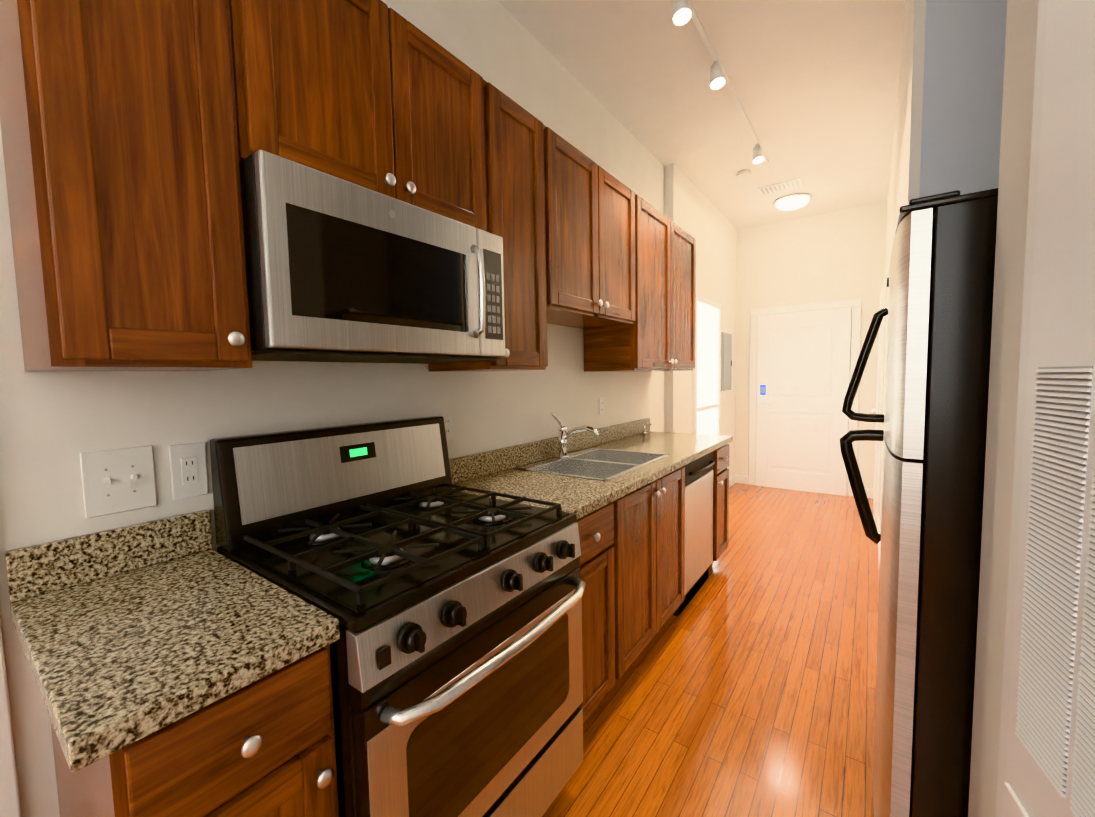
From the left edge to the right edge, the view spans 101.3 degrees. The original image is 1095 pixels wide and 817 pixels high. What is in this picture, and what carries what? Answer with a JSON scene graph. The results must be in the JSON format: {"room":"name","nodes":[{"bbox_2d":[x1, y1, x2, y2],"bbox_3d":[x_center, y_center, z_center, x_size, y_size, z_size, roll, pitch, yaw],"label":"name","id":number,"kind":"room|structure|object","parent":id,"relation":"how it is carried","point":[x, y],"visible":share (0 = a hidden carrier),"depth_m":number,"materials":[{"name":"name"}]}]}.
{"room":"kitchen","nodes":[
{"label":"kitchen","id":0,"kind":"room"},
{"bbox_2d":[0,0,736,816],"bbox_3d":[-0.118,-0.346,2.336,0.230,3.080,8.010,2,5,36],"label":"wall","id":1,"kind":"structure","parent":0,"point":[54,426],"depth_m":1.51,"materials":[{"name":"paint"}]},
{"bbox_2d":[0,617,20,816],"bbox_3d":[-1.149,0.241,0.849,0.019,2.150,0.122,2,5,36],"label":"door frame","id":2,"kind":"structure","parent":1,"relation":"attached to","point":[9,799],"depth_m":0.92,"materials":[{"name":"white"}]},
{"bbox_2d":[80,445,156,518],"bbox_3d":[-1.000,0.169,1.053,0.018,0.150,0.125,2,5,36],"label":"switch plate","id":3,"kind":"object","parent":1,"relation":"attached to","point":[118,480],"visible":1,"depth_m":1.05,"materials":[{"name":"white plastic"}]},
{"bbox_2d":[0,0,251,370],"bbox_3d":[-0.854,-0.574,0.908,0.381,0.985,0.297,2,5,36],"label":"upper cabinet","id":4,"kind":"object","parent":1,"relation":"attached to","point":[118,121],"visible":1,"depth_m":0.81,"materials":[{"name":"brown wood"}]},
{"bbox_2d":[169,442,208,499],"bbox_3d":[-0.926,0.161,1.162,0.010,0.140,0.075,2,5,36],"label":"outlet","id":5,"kind":"object","parent":1,"relation":"attached to","point":[188,467],"visible":1,"depth_m":1.16,"materials":[{"name":"white plastic"}]},
{"bbox_2d":[229,0,486,231],"bbox_3d":[-0.551,-0.831,1.319,0.381,0.539,0.747,2,5,36],"label":"upper cabinet","id":6,"kind":"object","parent":1,"relation":"attached to","point":[379,96],"visible":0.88,"depth_m":1.16,"materials":[{"name":"brown wood"}]},
{"bbox_2d":[239,150,504,363],"bbox_3d":[-0.510,-0.351,1.329,0.460,0.411,0.743,2,5,36],"label":"over-the-range microwave","id":7,"kind":"object","parent":6,"relation":"attached to","point":[339,269],"visible":0.94,"depth_m":1.09,"materials":[{"name":"silver metal"}]},
{"bbox_2d":[439,412,452,439],"bbox_3d":[-0.419,0.073,1.865,0.010,0.115,0.070,2,5,36],"label":"outlet","id":8,"kind":"object","parent":1,"relation":"attached to","point":[448,419],"visible":0.75,"depth_m":1.87,"materials":[{"name":"white plastic"}]},
{"bbox_2d":[428,79,547,370],"bbox_3d":[-0.228,-0.645,1.777,0.381,0.985,0.339,2,5,36],"label":"upper cabinet","id":9,"kind":"object","parent":1,"relation":"attached to","point":[514,169],"visible":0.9,"depth_m":1.68,"materials":[{"name":"brown wood"}]},
{"bbox_2d":[543,125,635,328],"bbox_3d":[0.118,-0.814,2.251,0.381,0.726,0.847,2,5,36],"label":"upper cabinet","id":10,"kind":"object","parent":1,"relation":"attached to","point":[590,236],"visible":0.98,"depth_m":2.09,"materials":[{"name":"brown wood"}]},
{"bbox_2d":[599,397,604,414],"bbox_3d":[0.357,-0.015,2.941,0.010,0.115,0.070,2,5,36],"label":"outlet","id":11,"kind":"object","parent":1,"relation":"attached to","point":[601,405],"visible":1,"depth_m":2.94,"materials":[{"name":"white plastic"}]},
{"bbox_2d":[584,194,695,371],"bbox_3d":[0.678,-0.748,3.034,0.381,0.985,1.057,2,5,36],"label":"upper cabinet","id":12,"kind":"object","parent":1,"relation":"attached to","point":[659,334],"visible":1,"depth_m":2.76,"materials":[{"name":"brown wood"}]},
{"bbox_2d":[692,294,720,434],"bbox_3d":[1.622,-0.048,4.534,0.045,2.080,0.880,2,5,36],"label":"window","id":13,"kind":"structure","parent":1,"relation":"in","point":[706,395],"depth_m":4.52,"materials":[{"name":"white glass"}]},
{"bbox_2d":[721,332,731,390],"bbox_3d":[2.041,-0.531,5.107,0.032,0.650,0.400,2,5,36],"label":"electrical panel","id":14,"kind":"object","parent":1,"relation":"attached to","point":[726,359],"visible":1,"depth_m":5.04,"materials":[{"name":"grey metal"}]},
{"bbox_2d":[729,475,735,487],"bbox_3d":[1.724,0.948,4.746,0.013,0.100,2.129,2,5,36],"label":"baseboard","id":15,"kind":"structure","parent":1,"relation":"attached to","point":[734,479],"depth_m":5.47,"materials":[{"name":"white wood"}]},
{"bbox_2d":[497,0,905,229],"bbox_3d":[0.794,-1.883,1.552,2.550,0.060,8.210,2,5,36],"label":"ceiling","id":16,"kind":"structure","parent":0,"point":[814,83],"depth_m":2.69,"materials":[{"name":"paint"}]},
{"bbox_2d":[673,0,768,163],"bbox_3d":[1.127,-1.866,2.729,0.081,0.147,2.300,2,5,36],"label":"rail","id":17,"kind":"object","parent":16,"relation":"attached to","point":[684,11],"visible":1,"depth_m":2.43,"materials":[{"name":"white metal"}]},
{"bbox_2d":[736,170,751,179],"bbox_3d":[1.685,-2.010,3.858,0.130,0.035,0.130,2,5,36],"label":"smoke detector","id":18,"kind":"object","parent":16,"relation":"attached to","point":[743,174],"visible":1,"depth_m":3.84,"materials":[{"name":"white plastic"}]},
{"bbox_2d":[756,178,802,195],"bbox_3d":[2.151,-2.050,4.162,0.360,0.014,0.200,2,5,36],"label":"ceiling vent","id":19,"kind":"object","parent":16,"relation":"in","point":[781,186],"visible":0.98,"depth_m":4.14,"materials":[{"name":"white"}]},
{"bbox_2d":[773,193,811,210],"bbox_3d":[2.443,-2.061,4.482,0.340,0.126,0.340,2,5,36],"label":"flush-mount ceiling light","id":20,"kind":"object","parent":16,"relation":"attached to","point":[793,201],"visible":1,"depth_m":4.40,"materials":[{"name":"white glass"}]},
{"bbox_2d":[542,483,878,816],"bbox_3d":[0.853,1.249,1.766,2.550,0.060,8.210,2,5,36],"label":"floor","id":21,"kind":"structure","parent":0,"point":[745,685],"depth_m":1.92,"materials":[{"name":"brown wood"}]},
{"bbox_2d":[50,644,338,816],"bbox_3d":[-0.720,0.869,0.920,0.656,0.872,0.305,2,5,36],"label":"base cabinet","id":22,"kind":"object","parent":21,"relation":"on","point":[264,746],"visible":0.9,"depth_m":0.73,"materials":[{"name":"brown wood"}]},
{"bbox_2d":[5,509,339,771],"bbox_3d":[-0.747,0.360,0.875,0.642,0.145,0.347,2,5,36],"label":"countertop","id":23,"kind":"structure","parent":22,"relation":"on","point":[129,635],"depth_m":0.81,"materials":[{"name":"stone"}]},
{"bbox_2d":[209,416,585,816],"bbox_3d":[-0.348,0.667,1.300,0.756,1.210,0.756,2,5,36],"label":"gas range","id":24,"kind":"object","parent":21,"relation":"on","point":[456,667],"visible":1,"depth_m":1.14,"materials":[{"name":"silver metal"}]},
{"bbox_2d":[576,503,614,722],"bbox_3d":[-0.074,0.796,1.817,0.656,0.872,0.370,2,5,36],"label":"base cabinet","id":25,"kind":"object","parent":21,"relation":"on","point":[596,534],"visible":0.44,"depth_m":1.68,"materials":[{"name":"brown wood"}]},
{"bbox_2d":[611,467,684,679],"bbox_3d":[0.276,0.756,2.302,0.656,0.872,0.821,2,5,36],"label":"base cabinet","id":26,"kind":"object","parent":21,"relation":"on","point":[648,544],"visible":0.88,"depth_m":2.05,"materials":[{"name":"brown wood"}]},
{"bbox_2d":[449,418,732,518],"bbox_3d":[0.428,0.226,2.506,0.642,0.145,2.153,2,5,36],"label":"countertop","id":27,"kind":"structure","parent":26,"relation":"on","point":[494,471],"depth_m":2.07,"materials":[{"name":"stone"}]},
{"bbox_2d":[549,412,599,457],"bbox_3d":[0.142,0.143,2.352,0.259,0.252,0.127,2,5,36],"label":"faucet","id":28,"kind":"object","parent":27,"relation":"on","point":[563,434],"visible":1,"depth_m":2.41,"materials":[{"name":"silver metal"}]},
{"bbox_2d":[515,448,669,480],"bbox_3d":[0.261,0.364,2.323,0.495,0.189,0.738,2,5,36],"label":"double-bowl sink","id":29,"kind":"object","parent":27,"relation":"in","point":[601,464],"visible":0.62,"depth_m":2.36,"materials":[{"name":"silver metal"}]},
{"bbox_2d":[642,423,651,434],"bbox_3d":[0.743,0.149,3.355,0.078,0.090,0.034,2,5,36],"label":"soap dispenser","id":30,"kind":"object","parent":27,"relation":"on","point":[644,432],"visible":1,"depth_m":3.36,"materials":[{"name":"silver metal"}]},
{"bbox_2d":[673,451,714,616],"bbox_3d":[0.698,0.711,2.871,0.624,0.868,0.587,2,5,36],"label":"dishwasher","id":31,"kind":"object","parent":21,"relation":"on","point":[699,473],"visible":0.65,"depth_m":2.69,"materials":[{"name":"silver metal"}]},
{"bbox_2d":[712,444,728,561],"bbox_3d":[0.965,0.678,3.257,0.656,0.872,0.341,2,5,36],"label":"base cabinet","id":32,"kind":"object","parent":21,"relation":"on","point":[720,469],"visible":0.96,"depth_m":3.05,"materials":[{"name":"brown wood"}]},
{"bbox_2d":[839,188,997,816],"bbox_3d":[1.220,0.397,1.141,0.846,1.712,0.764,2,5,36],"label":"refrigerator","id":33,"kind":"object","parent":21,"relation":"on","point":[938,312],"visible":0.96,"depth_m":0.95,"materials":[{"name":"black metal"}]},
{"bbox_2d":[735,201,886,488],"bbox_3d":[3.190,-0.586,4.941,2.550,3.080,0.100,2,5,36],"label":"wall","id":34,"kind":"structure","parent":0,"point":[833,256],"depth_m":4.96,"materials":[{"name":"paint"}]},
{"bbox_2d":[756,307,850,495],"bbox_3d":[2.865,-0.069,5.092,0.918,2.040,0.096,2,5,36],"label":"entry door","id":35,"kind":"structure","parent":34,"relation":"in","point":[803,365],"depth_m":5.09,"materials":[{"name":"white wood"}]},
{"bbox_2d":[748,298,860,496],"bbox_3d":[2.886,-0.114,5.122,1.085,2.125,0.020,2,5,36],"label":"door frame","id":36,"kind":"structure","parent":34,"relation":"attached to","point":[855,304],"depth_m":5.16,"materials":[{"name":"white wood"}]},
{"bbox_2d":[736,475,873,498],"bbox_3d":[2.920,0.896,5.184,1.380,0.100,0.017,2,5,36],"label":"baseboard","id":37,"kind":"structure","parent":34,"relation":"attached to","point":[740,479],"depth_m":5.52,"materials":[{"name":"white wood"}]},
{"bbox_2d":[879,0,1006,533],"bbox_3d":[2.479,-0.407,2.528,0.880,3.080,4.660,2,5,36],"label":"wall","id":38,"kind":"structure","parent":0,"point":[947,125],"depth_m":1.48,"materials":[{"name":"paint"}]},
{"bbox_2d":[872,291,882,523],"bbox_3d":[3.090,-0.013,4.220,0.073,2.040,0.760,2,5,36],"label":"closet door","id":39,"kind":"structure","parent":38,"relation":"in","point":[875,411],"depth_m":3.94,"materials":[{"name":"white wood"}]},
{"bbox_2d":[877,517,880,572],"bbox_3d":[2.394,1.039,3.238,0.013,0.100,3.799,2,5,36],"label":"baseboard","id":40,"kind":"structure","parent":38,"relation":"attached to","point":[878,523],"depth_m":3.26,"materials":[{"name":"white wood"}]},
{"bbox_2d":[876,279,886,526],"bbox_3d":[3.113,-0.055,4.200,0.020,2.125,0.930,2,5,36],"label":"door frame","id":41,"kind":"structure","parent":38,"relation":"attached to","point":[881,395],"depth_m":3.82,"materials":[{"name":"white wood"}]},
{"bbox_2d":[968,0,1038,816],"bbox_3d":[0.335,-0.135,-0.870,0.808,3.080,3.502,1,4,28],"label":"wall","id":42,"kind":"structure","parent":0,"point":[1017,103],"depth_m":0.77,"materials":[{"name":"paint"}]},
{"bbox_2d":[996,0,1047,816],"bbox_3d":[0.554,0.276,0.355,0.006,2.085,0.728,1,4,25],"label":"door frame","id":43,"kind":"structure","parent":42,"relation":"attached to","point":[1029,258],"depth_m":0.66,"materials":[{"name":"white wood"}]},
{"bbox_2d":[1002,0,1094,816],"bbox_3d":[0.546,0.293,0.360,0.021,2.028,0.658,1,4,25],"label":"room door","id":44,"kind":"structure","parent":42,"relation":"in","point":[1050,766],"depth_m":0.56,"materials":[{"name":"white wood"}]}
]}

